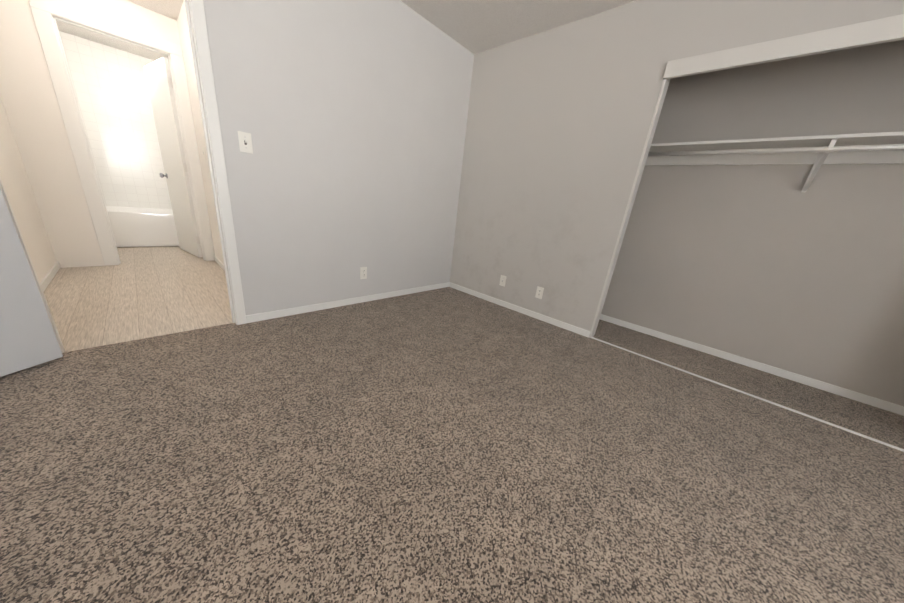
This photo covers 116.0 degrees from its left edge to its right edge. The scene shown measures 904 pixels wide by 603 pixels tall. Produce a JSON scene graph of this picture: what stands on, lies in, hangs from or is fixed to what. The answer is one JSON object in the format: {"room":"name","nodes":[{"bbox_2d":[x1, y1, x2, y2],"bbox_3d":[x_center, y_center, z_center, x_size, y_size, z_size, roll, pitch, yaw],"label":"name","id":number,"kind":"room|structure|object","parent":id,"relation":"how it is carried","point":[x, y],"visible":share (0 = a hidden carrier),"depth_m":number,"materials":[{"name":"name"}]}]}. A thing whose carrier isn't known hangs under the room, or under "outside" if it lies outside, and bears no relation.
{"room":"empty bedroom","nodes":[
{"label":"empty bedroom","id":0,"kind":"room"},
{"bbox_2d":[0,92,59,282],"bbox_3d":[-3.032,-1.167,1.717,2.250,2.470,0.100,22,24,39],"label":"wall","id":1,"kind":"structure","parent":0,"point":[16,178],"depth_m":2.32,"materials":[{"name":"white paint"}]},
{"bbox_2d":[40,261,60,291],"bbox_3d":[-3.076,-0.051,2.093,2.130,0.060,0.012,22,24,39],"label":"baseboard","id":2,"kind":"structure","parent":1,"relation":"attached to","point":[49,277],"depth_m":2.44,"materials":[{"name":"white wood"}]},
{"bbox_2d":[0,0,214,267],"bbox_3d":[-3.141,-1.635,3.068,0.120,2.470,1.780,22,24,39],"label":"wall","id":3,"kind":"structure","parent":0,"point":[39,174],"depth_m":2.53,"materials":[{"name":"white paint"}]},
{"bbox_2d":[28,0,214,264],"bbox_3d":[-3.264,-1.524,2.979,0.148,2.230,0.910,22,24,39],"label":"door frame","id":4,"kind":"structure","parent":3,"relation":"attached to","point":[46,14],"depth_m":2.72,"materials":[{"name":"white wood"}]},
{"bbox_2d":[144,57,202,257],"bbox_3d":[-3.384,-1.643,3.448,0.719,2.100,0.173,17,21,30],"label":"bathroom door","id":5,"kind":"structure","parent":3,"relation":"in","point":[160,88],"depth_m":3.36,"materials":[{"name":"white wood"}]},
{"bbox_2d":[59,31,194,209],"bbox_3d":[-4.408,-2.171,4.230,0.100,2.470,1.470,22,24,39],"label":"wall tile","id":6,"kind":"structure","parent":0,"point":[110,86],"depth_m":3.86,"materials":[{"name":"white tile"}]},
{"bbox_2d":[44,246,232,351],"bbox_3d":[-2.309,-0.601,4.176,4.115,0.054,4.400,22,24,39],"label":"floor","id":7,"kind":"structure","parent":0,"point":[137,293],"depth_m":2.31,"materials":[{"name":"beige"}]},
{"bbox_2d":[106,206,200,246],"bbox_3d":[-4.204,-1.123,4.265,0.754,0.456,1.488,22,24,39],"label":"bathtub","id":8,"kind":"object","parent":7,"relation":"on","point":[141,227],"visible":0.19,"depth_m":3.83,"materials":[{"name":"white ceramic"}]},
{"bbox_2d":[176,1,222,262],"bbox_3d":[-2.552,-1.545,2.998,0.870,2.470,0.100,22,24,39],"label":"wall","id":9,"kind":"structure","parent":0,"point":[182,34],"depth_m":2.96,"materials":[{"name":"white paint"}]},
{"bbox_2d":[214,256,224,270],"bbox_3d":[-2.673,-0.411,3.294,0.990,0.060,0.012,22,24,39],"label":"baseboard","id":10,"kind":"structure","parent":9,"relation":"attached to","point":[216,259],"depth_m":3.38,"materials":[{"name":"white wood"}]},
{"bbox_2d":[203,0,474,314],"bbox_3d":[-1.400,-1.003,1.779,0.120,2.470,4.170,22,24,39],"label":"wall","id":11,"kind":"structure","parent":0,"point":[397,145],"depth_m":2.20,"materials":[{"name":"beige paint"}]},
{"bbox_2d":[0,189,62,376],"bbox_3d":[-2.019,-0.558,0.787,0.173,2.040,0.814,9,19,9],"label":"bedroom door","id":12,"kind":"structure","parent":11,"relation":"in","point":[28,338],"depth_m":1.32,"materials":[{"name":"white wood"}]},
{"bbox_2d":[0,0,246,352],"bbox_3d":[-1.753,-0.786,1.475,0.148,2.120,0.885,22,24,39],"label":"door frame","id":13,"kind":"structure","parent":11,"relation":"attached to","point":[199,40],"depth_m":1.66,"materials":[{"name":"white wood"}]},
{"bbox_2d":[237,131,252,153],"bbox_3d":[-1.301,-1.003,1.781,0.019,0.115,0.070,22,24,39],"label":"toggle light switch","id":14,"kind":"object","parent":11,"relation":"attached to","point":[245,141],"visible":1,"depth_m":1.78,"materials":[{"name":"white plastic"}]},
{"bbox_2d":[246,282,449,322],"bbox_3d":[-0.770,-0.043,2.843,0.015,0.060,2.165,22,24,39],"label":"baseboard","id":15,"kind":"structure","parent":11,"relation":"attached to","point":[315,307],"depth_m":2.54,"materials":[{"name":"white wood"}]},
{"bbox_2d":[360,267,366,278],"bbox_3d":[-0.835,-0.268,2.668,0.008,0.115,0.070,22,24,39],"label":"duplex electrical outlet","id":16,"kind":"object","parent":11,"relation":"attached to","point":[363,272],"visible":1,"depth_m":2.66,"materials":[{"name":"white plastic"}]},
{"bbox_2d":[56,0,636,61],"bbox_3d":[-0.672,-2.195,1.515,8.880,0.100,5.420,22,24,39],"label":"ceiling","id":17,"kind":"structure","parent":0,"point":[474,27],"depth_m":2.31,"materials":[{"name":"white paint"}]},
{"bbox_2d":[0,287,903,602],"bbox_3d":[0.418,0.812,0.897,4.765,0.060,5.060,22,24,39],"label":"floor carpet","id":18,"kind":"object","parent":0,"point":[446,445],"visible":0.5,"depth_m":1.10,"materials":[{"name":"carpet"}]},
{"bbox_2d":[591,337,903,451],"bbox_3d":[1.892,0.583,1.959,1.794,0.012,0.014,22,24,39],"label":"trim","id":19,"kind":"structure","parent":18,"relation":"on","point":[840,427],"depth_m":1.83,"materials":[{"name":"silver metal"}]},
{"bbox_2d":[451,0,903,331],"bbox_3d":[1.784,-0.660,1.834,4.840,2.470,0.100,22,24,39],"label":"wall","id":20,"kind":"structure","parent":0,"point":[559,119],"depth_m":2.40,"materials":[{"name":"beige paint"}]},
{"bbox_2d":[499,275,505,286],"bbox_3d":[0.545,-0.223,3.046,0.070,0.115,0.018,22,24,39],"label":"outlet","id":21,"kind":"object","parent":20,"relation":"attached to","point":[502,280],"visible":1,"depth_m":3.04,"materials":[{"name":"white plastic"}]},
{"bbox_2d":[450,282,589,337],"bbox_3d":[0.607,0.043,3.051,1.710,0.060,0.012,22,24,39],"label":"baseboard","id":22,"kind":"structure","parent":20,"relation":"attached to","point":[583,332],"depth_m":2.91,"materials":[{"name":"white wood"}]},
{"bbox_2d":[535,286,543,298],"bbox_3d":[0.860,-0.086,2.779,0.070,0.115,0.008,22,24,39],"label":"duplex electrical outlet","id":23,"kind":"object","parent":20,"relation":"attached to","point":[539,292],"visible":1,"depth_m":2.78,"materials":[{"name":"white plastic"}]},
{"bbox_2d":[589,14,903,337],"bbox_3d":[2.019,-0.372,1.658,1.830,2.030,0.128,22,24,39],"label":"trim","id":24,"kind":"structure","parent":20,"relation":"attached to","point":[879,31],"depth_m":1.60,"materials":[{"name":"white paint"}]},
{"bbox_2d":[601,40,903,405],"bbox_3d":[2.307,-0.610,1.862,2.990,2.470,0.640,22,24,39],"label":"wall","id":25,"kind":"structure","parent":0,"point":[773,265],"depth_m":2.07,"materials":[{"name":"paint"}]},
{"bbox_2d":[600,314,903,415],"bbox_3d":[2.328,0.462,2.387,2.750,0.060,0.015,22,24,39],"label":"baseboard","id":26,"kind":"structure","parent":25,"relation":"attached to","point":[859,397],"depth_m":2.22,"materials":[{"name":"white wood"}]},
{"bbox_2d":[645,131,903,191],"bbox_3d":[2.380,-0.874,1.822,2.746,0.289,0.309,22,24,39],"label":"shelf","id":27,"kind":"object","parent":25,"relation":"attached to","point":[866,148],"visible":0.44,"depth_m":1.90,"materials":[{"name":"white paint"}]}
]}

